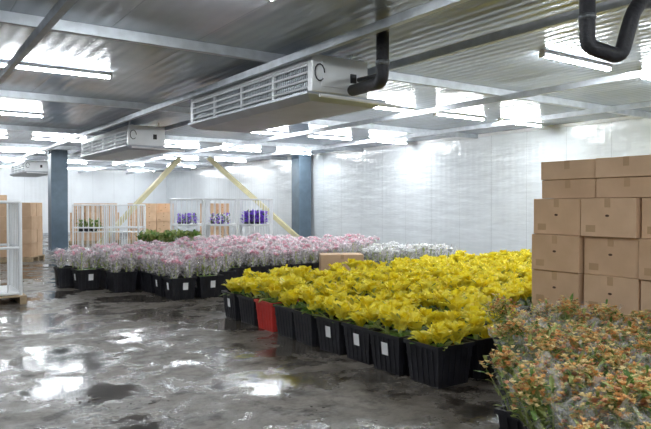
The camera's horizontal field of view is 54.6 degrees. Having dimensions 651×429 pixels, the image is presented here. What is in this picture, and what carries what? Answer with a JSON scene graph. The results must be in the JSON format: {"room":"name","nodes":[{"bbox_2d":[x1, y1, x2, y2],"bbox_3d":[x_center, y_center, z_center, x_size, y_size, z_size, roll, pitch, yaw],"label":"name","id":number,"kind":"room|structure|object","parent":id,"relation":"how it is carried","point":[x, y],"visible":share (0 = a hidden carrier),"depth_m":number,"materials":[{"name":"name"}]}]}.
{"room":"flower cold storage","nodes":[
{"label":"flower cold storage","id":0,"kind":"room"},
{"bbox_2d":[0,168,165,232],"bbox_3d":[-18.262,-0.644,31.222,21.700,3.550,0.150,-1,1,-35],"label":"wall","id":1,"kind":"structure","parent":0,"point":[91,186],"depth_m":34.72,"materials":[{"name":"white metal"}]},
{"bbox_2d":[0,167,161,172],"bbox_3d":[-18.228,-2.382,31.092,21.340,0.070,0.060,-1,1,-35],"label":"trim","id":2,"kind":"structure","parent":1,"relation":"attached to","point":[0,167],"depth_m":35.30,"materials":[{"name":"white paint"}]},
{"bbox_2d":[0,233,502,428],"bbox_3d":[-6.011,1.498,13.493,21.800,0.200,43.400,-1,1,-35],"label":"floor","id":3,"kind":"structure","parent":0,"point":[215,370],"depth_m":5.99,"materials":[{"name":"concrete"}]},
{"bbox_2d":[0,195,6,199],"bbox_3d":[-15.238,0.152,28.169,1.840,2.051,0.970,0,1,-25],"label":"cardboard boxes","id":4,"kind":"object","parent":3,"relation":"on","point":[2,197],"visible":0.12,"depth_m":28.08,"materials":[{"name":"brown cardboard"}]},
{"bbox_2d":[0,293,26,303],"bbox_3d":[-5.706,1.375,10.318,1.300,0.140,1.190,-1,1,-35],"label":"wooden pallet","id":5,"kind":"object","parent":3,"relation":"on","point":[21,299],"visible":0.43,"depth_m":10.17,"materials":[{"name":"brown wood"}]},
{"bbox_2d":[0,200,22,295],"bbox_3d":[-5.681,0.539,10.304,1.160,1.533,1.060,-1,1,-35],"label":"cage","id":6,"kind":"object","parent":5,"relation":"on","point":[14,286],"visible":1,"depth_m":10.46,"materials":[{"name":"paint"}]},
{"bbox_2d":[0,203,44,261],"bbox_3d":[-8.896,0.494,18.113,1.240,1.669,0.970,0,1,-5],"label":"cardboard boxes","id":7,"kind":"object","parent":3,"relation":"on","point":[32,231],"visible":0.59,"depth_m":17.71,"materials":[{"name":"brown cardboard"}]},
{"bbox_2d":[45,149,70,251],"bbox_3d":[-9.336,-0.505,21.982,0.700,3.550,0.700,-1,1,-35],"label":"steel column","id":8,"kind":"structure","parent":3,"relation":"on","point":[57,158],"depth_m":21.77,"materials":[{"name":"metal"}]},
{"bbox_2d":[72,204,109,251],"bbox_3d":[-7.515,0.482,20.368,1.060,1.621,0.810,0,1,0],"label":"roll cage","id":9,"kind":"object","parent":3,"relation":"on","point":[73,205],"visible":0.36,"depth_m":19.99,"materials":[{"name":"white paint"}]},
{"bbox_2d":[76,218,102,231],"bbox_3d":[-7.604,0.326,20.307,0.883,0.435,0.637,0,1,0],"label":"potted plants","id":10,"kind":"object","parent":9,"relation":"in","point":[81,220],"visible":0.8,"depth_m":20.22,"materials":[{"name":"green plant"}]},
{"bbox_2d":[69,203,120,243],"bbox_3d":[-9.574,0.372,26.210,1.840,1.669,0.970,0,1,-5],"label":"cardboard boxes","id":11,"kind":"object","parent":3,"relation":"on","point":[85,207],"visible":0.36,"depth_m":25.77,"materials":[{"name":"brown cardboard"}]},
{"bbox_2d":[106,204,145,247],"bbox_3d":[-6.445,0.482,20.368,1.060,1.621,0.810,0,1,0],"label":"roll cage","id":12,"kind":"object","parent":3,"relation":"on","point":[138,226],"visible":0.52,"depth_m":20.17,"materials":[{"name":"white paint"}]},
{"bbox_2d":[96,156,184,244],"bbox_3d":[-6.875,-0.463,23.195,3.705,3.500,0.311,-1,1,-41],"label":"prop","id":13,"kind":"object","parent":3,"relation":"on","point":[177,160],"visible":0.55,"depth_m":23.39,"materials":[{"name":"yellow paint"}]},
{"bbox_2d":[128,203,169,242],"bbox_3d":[-7.479,0.359,27.047,1.840,1.669,0.970,0,1,-5],"label":"cardboard boxes","id":14,"kind":"object","parent":3,"relation":"on","point":[157,214],"visible":0.56,"depth_m":26.61,"materials":[{"name":"brown cardboard"}]},
{"bbox_2d":[135,229,201,242],"bbox_3d":[-4.620,0.863,18.740,2.025,0.912,1.122,0,1,0],"label":"potted plants","id":15,"kind":"object","parent":3,"relation":"on","point":[150,235],"visible":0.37,"depth_m":18.49,"materials":[{"name":"green plant"}]},
{"bbox_2d":[170,199,207,240],"bbox_3d":[-4.394,0.392,20.333,1.060,1.801,0.810,0,1,0],"label":"roll cage","id":16,"kind":"object","parent":3,"relation":"on","point":[172,224],"visible":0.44,"depth_m":19.95,"materials":[{"name":"white paint"}]},
{"bbox_2d":[177,212,196,223],"bbox_3d":[-4.479,0.138,20.305,0.765,0.410,0.619,0,1,0],"label":"flower pots","id":17,"kind":"object","parent":16,"relation":"in","point":[189,216],"visible":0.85,"depth_m":20.19,"materials":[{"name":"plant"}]},
{"bbox_2d":[67,334,324,421],"bbox_3d":[-1.695,1.507,5.954,1.676,0.008,3.898,-1,1,-35],"label":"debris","id":18,"kind":"object","parent":3,"relation":"on","point":[92,399],"visible":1,"depth_m":5.12,"materials":[{"name":"grey"}]},
{"bbox_2d":[200,203,228,240],"bbox_3d":[-4.739,0.359,27.055,1.240,1.669,0.970,0,1,-5],"label":"cardboard boxes","id":19,"kind":"object","parent":3,"relation":"on","point":[211,204],"visible":0.23,"depth_m":26.64,"materials":[{"name":"brown cardboard"}]},
{"bbox_2d":[50,233,379,300],"bbox_3d":[-1.678,0.945,14.619,4.745,0.871,8.048,1,1,31],"label":"flowers","id":20,"kind":"object","parent":3,"relation":"on","point":[180,269],"visible":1,"depth_m":12.25,"materials":[{"name":"pink plant"}]},
{"bbox_2d":[204,199,240,244],"bbox_3d":[-3.324,0.392,20.333,1.060,1.801,0.810,0,1,0],"label":"roll cage","id":21,"kind":"object","parent":3,"relation":"on","point":[235,224],"visible":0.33,"depth_m":19.95,"materials":[{"name":"white paint"}]},
{"bbox_2d":[209,213,230,223],"bbox_3d":[-3.393,0.137,20.291,0.750,0.413,0.586,0,1,0],"label":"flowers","id":22,"kind":"object","parent":21,"relation":"in","point":[210,214],"visible":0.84,"depth_m":20.18,"materials":[{"name":"purple plant"}]},
{"bbox_2d":[238,199,272,244],"bbox_3d":[-2.254,0.392,20.333,1.060,1.801,0.810,0,1,0],"label":"roll cage","id":23,"kind":"object","parent":3,"relation":"on","point":[270,224],"visible":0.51,"depth_m":19.95,"materials":[{"name":"white paint"}]},
{"bbox_2d":[240,209,268,223],"bbox_3d":[-2.283,0.080,20.302,0.949,0.527,0.692,0,1,0],"label":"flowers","id":24,"kind":"object","parent":23,"relation":"in","point":[248,215],"visible":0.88,"depth_m":20.14,"materials":[{"name":"purple plant"}]},
{"bbox_2d":[205,156,307,243],"bbox_3d":[-2.557,-0.473,23.866,4.432,3.513,0.395,0,1,13],"label":"prop","id":25,"kind":"object","parent":3,"relation":"on","point":[211,160],"visible":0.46,"depth_m":23.86,"materials":[{"name":"yellow paint"}]},
{"bbox_2d":[289,154,312,239],"bbox_3d":[-0.924,-0.537,24.140,0.700,3.550,0.700,-1,1,-35],"label":"steel column","id":26,"kind":"structure","parent":3,"relation":"on","point":[301,163],"depth_m":23.93,"materials":[{"name":"metal"}]},
{"bbox_2d":[319,253,363,270],"bbox_3d":[0.312,1.099,12.685,0.850,0.622,0.503,0,1,-5],"label":"cardboard box","id":27,"kind":"object","parent":3,"relation":"on","point":[325,259],"visible":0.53,"depth_m":12.44,"materials":[{"name":"brown cardboard"}]},
{"bbox_2d":[220,249,531,388],"bbox_3d":[3.011,1.098,10.341,9.633,0.694,5.096,-1,1,-42],"label":"flowers","id":28,"kind":"object","parent":3,"relation":"on","point":[424,318],"visible":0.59,"depth_m":7.29,"materials":[{"name":"yellow plant"}]},
{"bbox_2d":[361,241,454,267],"bbox_3d":[1.772,0.992,13.623,2.053,0.808,1.259,-1,1,-35],"label":"flowers","id":29,"kind":"object","parent":3,"relation":"on","point":[390,246],"visible":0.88,"depth_m":13.42,"materials":[{"name":"plant"}]},
{"bbox_2d":[473,293,650,428],"bbox_3d":[1.986,1.117,3.957,3.544,0.847,3.263,-1,1,-35],"label":"flowers","id":30,"kind":"object","parent":3,"relation":"on","point":[569,373],"visible":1,"depth_m":3.73,"materials":[{"name":"black plastic"},{"name":"green leaf"},{"name":"orange flower petals"}]},
{"bbox_3d":[3.345,1.438,6.127,1.000,0.140,2.450,-1,1,-35],"label":"wooden pallet","id":31,"kind":"object","parent":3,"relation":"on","visible":0},
{"bbox_2d":[533,304,581,322],"bbox_3d":[2.593,1.167,6.755,0.423,0.382,0.575,-1,1,-34],"label":"cardboard box","id":32,"kind":"object","parent":31,"relation":"on","point":[533,304],"visible":0.06,"depth_m":6.65,"materials":[{"name":"brown cardboard"}]},
{"bbox_2d":[532,269,584,307],"bbox_3d":[2.585,0.784,6.761,0.423,0.382,0.575,-1,1,-34],"label":"cardboard box","id":33,"kind":"object","parent":32,"relation":"on","point":[546,284],"visible":0.62,"depth_m":6.63,"materials":[{"name":"brown cardboard"}]},
{"bbox_2d":[532,234,584,273],"bbox_3d":[2.575,0.403,6.735,0.423,0.382,0.575,-1,1,-35],"label":"cardboard box","id":34,"kind":"object","parent":33,"relation":"on","point":[550,252],"visible":0.72,"depth_m":6.57,"materials":[{"name":"brown cardboard"}]},
{"bbox_2d":[534,198,581,235],"bbox_3d":[2.608,0.020,6.769,0.423,0.382,0.575,-1,1,-34],"label":"cardboard box","id":35,"kind":"object","parent":34,"relation":"on","point":[557,216],"visible":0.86,"depth_m":6.63,"materials":[{"name":"brown cardboard"}]},
{"bbox_2d":[542,179,595,198],"bbox_3d":[2.701,-0.270,6.696,0.423,0.197,0.640,-1,1,-34],"label":"cardboard box","id":36,"kind":"object","parent":35,"relation":"on","point":[569,188],"visible":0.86,"depth_m":6.57,"materials":[{"name":"brown cardboard"}]},
{"bbox_2d":[541,159,596,179],"bbox_3d":[2.688,-0.468,6.687,0.423,0.197,0.640,-1,1,-35],"label":"cardboard box","id":37,"kind":"object","parent":36,"relation":"on","point":[585,168],"visible":0.81,"depth_m":6.55,"materials":[{"name":"brown cardboard"}]},
{"bbox_3d":[2.929,1.174,6.269,0.423,0.382,0.575,-1,1,-34],"label":"cardboard box","id":38,"kind":"object","parent":31,"relation":"on","visible":0},
{"bbox_2d":[584,274,640,317],"bbox_3d":[2.950,0.792,6.267,0.423,0.382,0.575,-1,1,-34],"label":"cardboard box","id":39,"kind":"object","parent":38,"relation":"on","point":[625,293],"visible":0.56,"depth_m":6.12,"materials":[{"name":"brown cardboard"}]},
{"bbox_2d":[584,236,641,278],"bbox_3d":[2.956,0.410,6.271,0.423,0.382,0.575,-1,1,-34],"label":"cardboard box","id":40,"kind":"object","parent":39,"relation":"on","point":[606,256],"visible":0.76,"depth_m":6.14,"materials":[{"name":"brown cardboard"}]},
{"bbox_2d":[581,198,641,237],"bbox_3d":[2.911,0.028,6.241,0.423,0.382,0.575,-1,1,-34],"label":"cardboard box","id":41,"kind":"object","parent":40,"relation":"on","point":[600,217],"visible":0.98,"depth_m":6.08,"materials":[{"name":"brown cardboard"}]},
{"bbox_2d":[596,176,650,197],"bbox_3d":[3.047,-0.262,6.125,0.423,0.197,0.640,-1,1,-35],"label":"cardboard box","id":42,"kind":"object","parent":41,"relation":"on","point":[620,187],"visible":0.98,"depth_m":6.03,"materials":[{"name":"brown cardboard"}]},
{"bbox_2d":[595,155,650,177],"bbox_3d":[3.030,-0.459,6.109,0.423,0.197,0.640,-1,1,-35],"label":"cardboard box","id":43,"kind":"object","parent":42,"relation":"on","point":[640,165],"visible":0.9,"depth_m":6.01,"materials":[{"name":"brown cardboard"}]},
{"bbox_3d":[3.271,1.181,5.772,0.423,0.382,0.575,-1,1,-34],"label":"cardboard box","id":44,"kind":"object","parent":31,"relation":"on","visible":0},
{"bbox_2d":[641,280,650,316],"bbox_3d":[3.275,0.799,5.761,0.423,0.382,0.575,-1,1,-34],"label":"cardboard box","id":45,"kind":"object","parent":44,"relation":"on","point":[645,284],"visible":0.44,"depth_m":5.83,"materials":[{"name":"brown cardboard"}]},
{"bbox_2d":[638,239,650,280],"bbox_3d":[3.251,0.417,5.755,0.423,0.382,0.575,-1,1,-35],"label":"cardboard box","id":46,"kind":"object","parent":45,"relation":"on","point":[644,265],"visible":0.96,"depth_m":5.82,"materials":[{"name":"brown cardboard"}]},
{"bbox_2d":[641,198,650,238],"bbox_3d":[3.291,0.035,5.779,0.423,0.382,0.575,-1,1,-35],"label":"cardboard box","id":47,"kind":"object","parent":46,"relation":"on","point":[646,202],"visible":1,"depth_m":5.86,"materials":[{"name":"brown cardboard"}]},
{"bbox_2d":[0,0,650,171],"bbox_3d":[-6.011,-2.227,13.437,21.800,0.150,43.400,-1,1,-35],"label":"ceiling","id":48,"kind":"structure","parent":0,"point":[141,73],"depth_m":8.50,"materials":[{"name":"metal"}]},
{"bbox_2d":[0,159,25,160],"bbox_3d":[-13.418,-2.302,26.551,1.500,0.085,0.080,-1,1,-35],"label":"fluorescent light","id":49,"kind":"object","parent":48,"relation":"attached to","point":[0,159],"visible":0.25,"depth_m":26.54,"materials":[{"name":"white paint"}]},
{"bbox_2d":[0,110,43,117],"bbox_3d":[-6.629,-2.099,13.013,1.500,0.085,0.080,-1,1,-35],"label":"fluorescent light","id":50,"kind":"object","parent":48,"relation":"attached to","point":[2,112],"visible":1,"depth_m":13.16,"materials":[{"name":"white paint"}]},
{"bbox_2d":[0,149,44,153],"bbox_3d":[-10.743,-2.239,22.322,1.500,0.085,0.080,-1,1,-35],"label":"fluorescent light","id":51,"kind":"object","parent":48,"relation":"attached to","point":[1,150],"visible":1,"depth_m":22.20,"materials":[{"name":"white paint"}]},
{"bbox_2d":[10,158,47,176],"bbox_3d":[-12.439,-1.992,26.828,1.321,0.702,3.702,-1,1,-35],"label":"air cooling unit","id":52,"kind":"object","parent":48,"relation":"attached to","point":[25,168],"visible":0.99,"depth_m":25.50,"materials":[{"name":"silver metal"}]},
{"bbox_2d":[0,0,76,84],"bbox_3d":[-7.176,-1.975,12.637,0.070,0.090,42.800,-1,1,-35],"label":"steel beam","id":53,"kind":"structure","parent":48,"relation":"attached to","point":[61,7],"depth_m":6.53,"materials":[{"name":"grey metal"}]},
{"bbox_2d":[0,60,111,79],"bbox_3d":[-3.789,-2.037,8.898,1.500,0.085,0.080,-1,1,-35],"label":"fluorescent light","id":54,"kind":"object","parent":48,"relation":"attached to","point":[27,66],"visible":1,"depth_m":8.89,"materials":[{"name":"white paint"}]},
{"bbox_2d":[31,136,84,141],"bbox_3d":[-7.739,-2.179,18.320,1.500,0.085,0.080,-1,1,-35],"label":"fluorescent light","id":55,"kind":"object","parent":48,"relation":"attached to","point":[32,137],"visible":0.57,"depth_m":18.18,"materials":[{"name":"white paint"}]},
{"bbox_2d":[68,161,86,163],"bbox_3d":[-11.360,-2.324,27.970,1.500,0.085,0.080,-1,1,-35],"label":"fluorescent light","id":56,"kind":"object","parent":48,"relation":"attached to","point":[68,161],"visible":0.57,"depth_m":28.10,"materials":[{"name":"white paint"}]},
{"bbox_2d":[68,167,93,168],"bbox_3d":[-12.598,-2.393,32.582,1.500,0.085,0.080,-1,1,-35],"label":"fluorescent light","id":57,"kind":"object","parent":48,"relation":"attached to","point":[68,167],"visible":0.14,"depth_m":32.45,"materials":[{"name":"white paint"}]},
{"bbox_2d":[0,162,190,170],"bbox_3d":[-15.971,-2.309,27.875,21.200,0.115,0.080,-1,1,-35],"label":"steel beam","id":58,"kind":"structure","parent":48,"relation":"attached to","point":[84,166],"depth_m":31.75,"materials":[{"name":"white metal"}]},
{"bbox_2d":[0,154,232,165],"bbox_3d":[-13.132,-2.247,23.760,21.200,0.115,0.080,-1,1,-35],"label":"steel beam","id":59,"kind":"structure","parent":48,"relation":"attached to","point":[1,155],"depth_m":26.52,"materials":[{"name":"grey metal"}]},
{"bbox_2d":[112,163,143,165],"bbox_3d":[-9.220,-2.346,29.446,1.500,0.085,0.080,-1,1,-35],"label":"fluorescent light","id":60,"kind":"object","parent":48,"relation":"attached to","point":[112,163],"visible":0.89,"depth_m":29.54,"materials":[{"name":"white paint"}]},
{"bbox_2d":[80,121,184,160],"bbox_3d":[-5.085,-1.832,16.170,1.321,0.702,4.402,-1,1,-35],"label":"air cooling unit","id":61,"kind":"object","parent":48,"relation":"attached to","point":[128,142],"visible":1,"depth_m":14.83,"materials":[{"name":"silver metal"}]},
{"bbox_2d":[127,169,143,170],"bbox_3d":[-10.046,-2.419,34.343,1.500,0.085,0.080,-1,1,-35],"label":"fluorescent light","id":62,"kind":"object","parent":48,"relation":"attached to","point":[127,169],"visible":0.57,"depth_m":34.15,"materials":[{"name":"white paint"}]},
{"bbox_2d":[0,143,287,159],"bbox_3d":[-10.293,-2.186,19.645,21.200,0.115,0.080,-1,1,-35],"label":"steel beam","id":63,"kind":"structure","parent":48,"relation":"attached to","point":[1,144],"depth_m":22.85,"materials":[{"name":"grey metal"}]},
{"bbox_2d":[0,124,362,151],"bbox_3d":[-7.454,-2.124,15.529,21.200,0.115,0.080,-1,1,-35],"label":"steel beam","id":64,"kind":"structure","parent":48,"relation":"attached to","point":[3,127],"depth_m":17.95,"materials":[{"name":"grey metal"}]},
{"bbox_2d":[164,144,199,148],"bbox_3d":[-4.776,-2.209,20.364,1.500,0.085,0.080,-1,1,-35],"label":"fluorescent light","id":65,"kind":"object","parent":48,"relation":"attached to","point":[166,145],"visible":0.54,"depth_m":20.42,"materials":[{"name":"white paint"}]},
{"bbox_2d":[166,157,198,159],"bbox_3d":[-5.887,-2.289,25.672,1.500,0.085,0.080,-1,1,-35],"label":"fluorescent light","id":66,"kind":"object","parent":48,"relation":"attached to","point":[186,158],"visible":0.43,"depth_m":25.80,"materials":[{"name":"white paint"}]},
{"bbox_2d":[214,159,245,161],"bbox_3d":[-4.076,-2.308,26.921,1.500,0.085,0.080,-1,1,-35],"label":"fluorescent light","id":67,"kind":"object","parent":48,"relation":"attached to","point":[214,159],"visible":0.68,"depth_m":27.08,"materials":[{"name":"white paint"}]},
{"bbox_2d":[0,0,469,165],"bbox_3d":[-4.912,-1.998,14.198,0.070,0.090,42.800,-1,1,-35],"label":"steel beam","id":68,"kind":"structure","parent":48,"relation":"attached to","point":[433,6],"depth_m":7.57,"materials":[{"name":"grey metal"}]},
{"bbox_2d":[0,90,477,138],"bbox_3d":[-4.558,-2.061,11.332,21.200,0.115,0.080,-1,1,-35],"label":"steel beam","id":69,"kind":"structure","parent":48,"relation":"attached to","point":[3,93],"depth_m":11.94,"materials":[{"name":"grey metal"}]},
{"bbox_2d":[221,148,260,151],"bbox_3d":[-2.883,-2.229,21.670,1.500,0.085,0.080,-1,1,-35],"label":"fluorescent light","id":70,"kind":"object","parent":48,"relation":"attached to","point":[236,149],"visible":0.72,"depth_m":21.64,"materials":[{"name":"white paint"}]},
{"bbox_2d":[252,130,288,134],"bbox_3d":[-1.607,-2.151,16.476,1.500,0.085,0.080,-1,1,-35],"label":"fluorescent light","id":71,"kind":"object","parent":48,"relation":"attached to","point":[262,131],"visible":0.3,"depth_m":16.57,"materials":[{"name":"white paint"}]},
{"bbox_2d":[275,150,311,154],"bbox_3d":[-1.154,-2.247,22.863,1.500,0.085,0.080,-1,1,-35],"label":"fluorescent light","id":72,"kind":"object","parent":48,"relation":"attached to","point":[309,153],"visible":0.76,"depth_m":22.99,"materials":[{"name":"white paint"}]},
{"bbox_2d":[188,54,400,132],"bbox_3d":[-0.666,-1.729,9.288,1.321,0.702,3.852,-1,1,-35],"label":"air cooling unit","id":73,"kind":"object","parent":48,"relation":"hanging from","point":[315,87],"visible":1,"depth_m":8.27,"materials":[{"name":"silver metal"}]},
{"bbox_2d":[347,29,389,95],"bbox_3d":[0.496,-1.714,7.268,0.192,0.682,1.188,0,1,-14],"label":"insulated pipe","id":74,"kind":"object","parent":73,"relation":"attached to","point":[377,81],"visible":0.91,"depth_m":6.74,"materials":[{"name":"black rubber"}]},
{"bbox_2d":[0,10,650,118],"bbox_3d":[-1.804,-2.001,7.340,21.200,0.115,0.080,-1,1,-35],"label":"steel beam","id":75,"kind":"structure","parent":48,"relation":"attached to","point":[6,17],"depth_m":7.62,"materials":[{"name":"grey metal"}]},
{"bbox_2d":[307,134,351,139],"bbox_3d":[0.121,-2.169,17.669,1.500,0.085,0.080,-1,1,-35],"label":"fluorescent light","id":76,"kind":"object","parent":48,"relation":"attached to","point":[308,135],"visible":0.9,"depth_m":17.62,"materials":[{"name":"white paint"}]},
{"bbox_2d":[46,0,631,160],"bbox_3d":[-3.859,-2.009,14.925,0.070,0.090,42.800,-1,1,-35],"label":"steel beam","id":77,"kind":"structure","parent":48,"relation":"attached to","point":[606,6],"depth_m":6.66,"materials":[{"name":"grey metal"}]},
{"bbox_2d":[78,69,650,172],"bbox_3d":[-1.291,-2.036,16.697,0.070,0.090,42.800,-1,1,-35],"label":"steel beam","id":78,"kind":"structure","parent":48,"relation":"attached to","point":[647,72],"depth_m":11.60,"materials":[{"name":"grey metal"}]},
{"bbox_2d":[367,138,406,143],"bbox_3d":[1.850,-2.187,18.861,1.500,0.085,0.080,-1,1,-35],"label":"fluorescent light","id":79,"kind":"object","parent":48,"relation":"attached to","point":[389,141],"visible":0.7,"depth_m":18.99,"materials":[{"name":"white paint"}]},
{"bbox_2d":[126,101,650,173],"bbox_3d":[0.850,-2.058,18.173,0.070,0.090,42.800,-1,1,-35],"label":"steel beam","id":80,"kind":"structure","parent":48,"relation":"attached to","point":[647,103],"depth_m":14.84,"materials":[{"name":"grey metal"}]},
{"bbox_2d":[375,105,415,111],"bbox_3d":[1.191,-2.089,12.333,1.500,0.085,0.080,-1,1,-35],"label":"fluorescent light","id":81,"kind":"object","parent":48,"relation":"attached to","point":[403,109],"visible":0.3,"depth_m":12.45,"materials":[{"name":"white paint"}]},
{"bbox_2d":[433,112,484,120],"bbox_3d":[2.878,-2.106,13.496,1.500,0.085,0.080,-1,1,-35],"label":"fluorescent light","id":82,"kind":"object","parent":48,"relation":"attached to","point":[447,114],"visible":0.87,"depth_m":13.45,"materials":[{"name":"white paint"}]},
{"bbox_2d":[497,119,541,126],"bbox_3d":[4.524,-2.123,14.632,1.500,0.085,0.080,-1,1,-35],"label":"fluorescent light","id":83,"kind":"object","parent":48,"relation":"attached to","point":[498,120],"visible":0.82,"depth_m":14.78,"materials":[{"name":"white paint"}]},
{"bbox_2d":[539,50,611,71],"bbox_3d":[3.334,-2.029,8.345,1.500,0.085,0.080,-1,1,-35],"label":"fluorescent light","id":84,"kind":"object","parent":48,"relation":"attached to","point":[543,53],"visible":1,"depth_m":8.26,"materials":[{"name":"white paint"}]},
{"bbox_2d":[578,0,650,62],"bbox_3d":[2.728,-1.575,5.154,2.083,0.913,0.315,-1,1,-40],"label":"insulated pipe","id":85,"kind":"object","parent":48,"relation":"attached to","point":[587,16],"visible":1,"depth_m":4.57,"materials":[{"name":"black rubber"}]},
{"bbox_2d":[166,118,650,256],"bbox_3d":[2.858,-0.469,19.582,0.150,3.550,43.000,-1,1,-35],"label":"wall","id":86,"kind":"structure","parent":0,"point":[477,196],"depth_m":18.99,"materials":[{"name":"white metal"}]},
{"bbox_2d":[188,232,447,257],"bbox_3d":[2.784,1.247,19.557,0.030,0.120,43.000,-1,1,-35],"label":"baseboard","id":87,"kind":"structure","parent":86,"relation":"attached to","point":[188,232],"depth_m":19.67,"materials":[{"name":"metal"}]},
{"bbox_2d":[170,116,640,172],"bbox_3d":[2.772,-2.208,19.497,0.060,0.070,43.000,-1,1,-35],"label":"trim","id":88,"kind":"structure","parent":86,"relation":"attached to","point":[626,117],"depth_m":17.09,"materials":[{"name":"white paint"}]}
]}

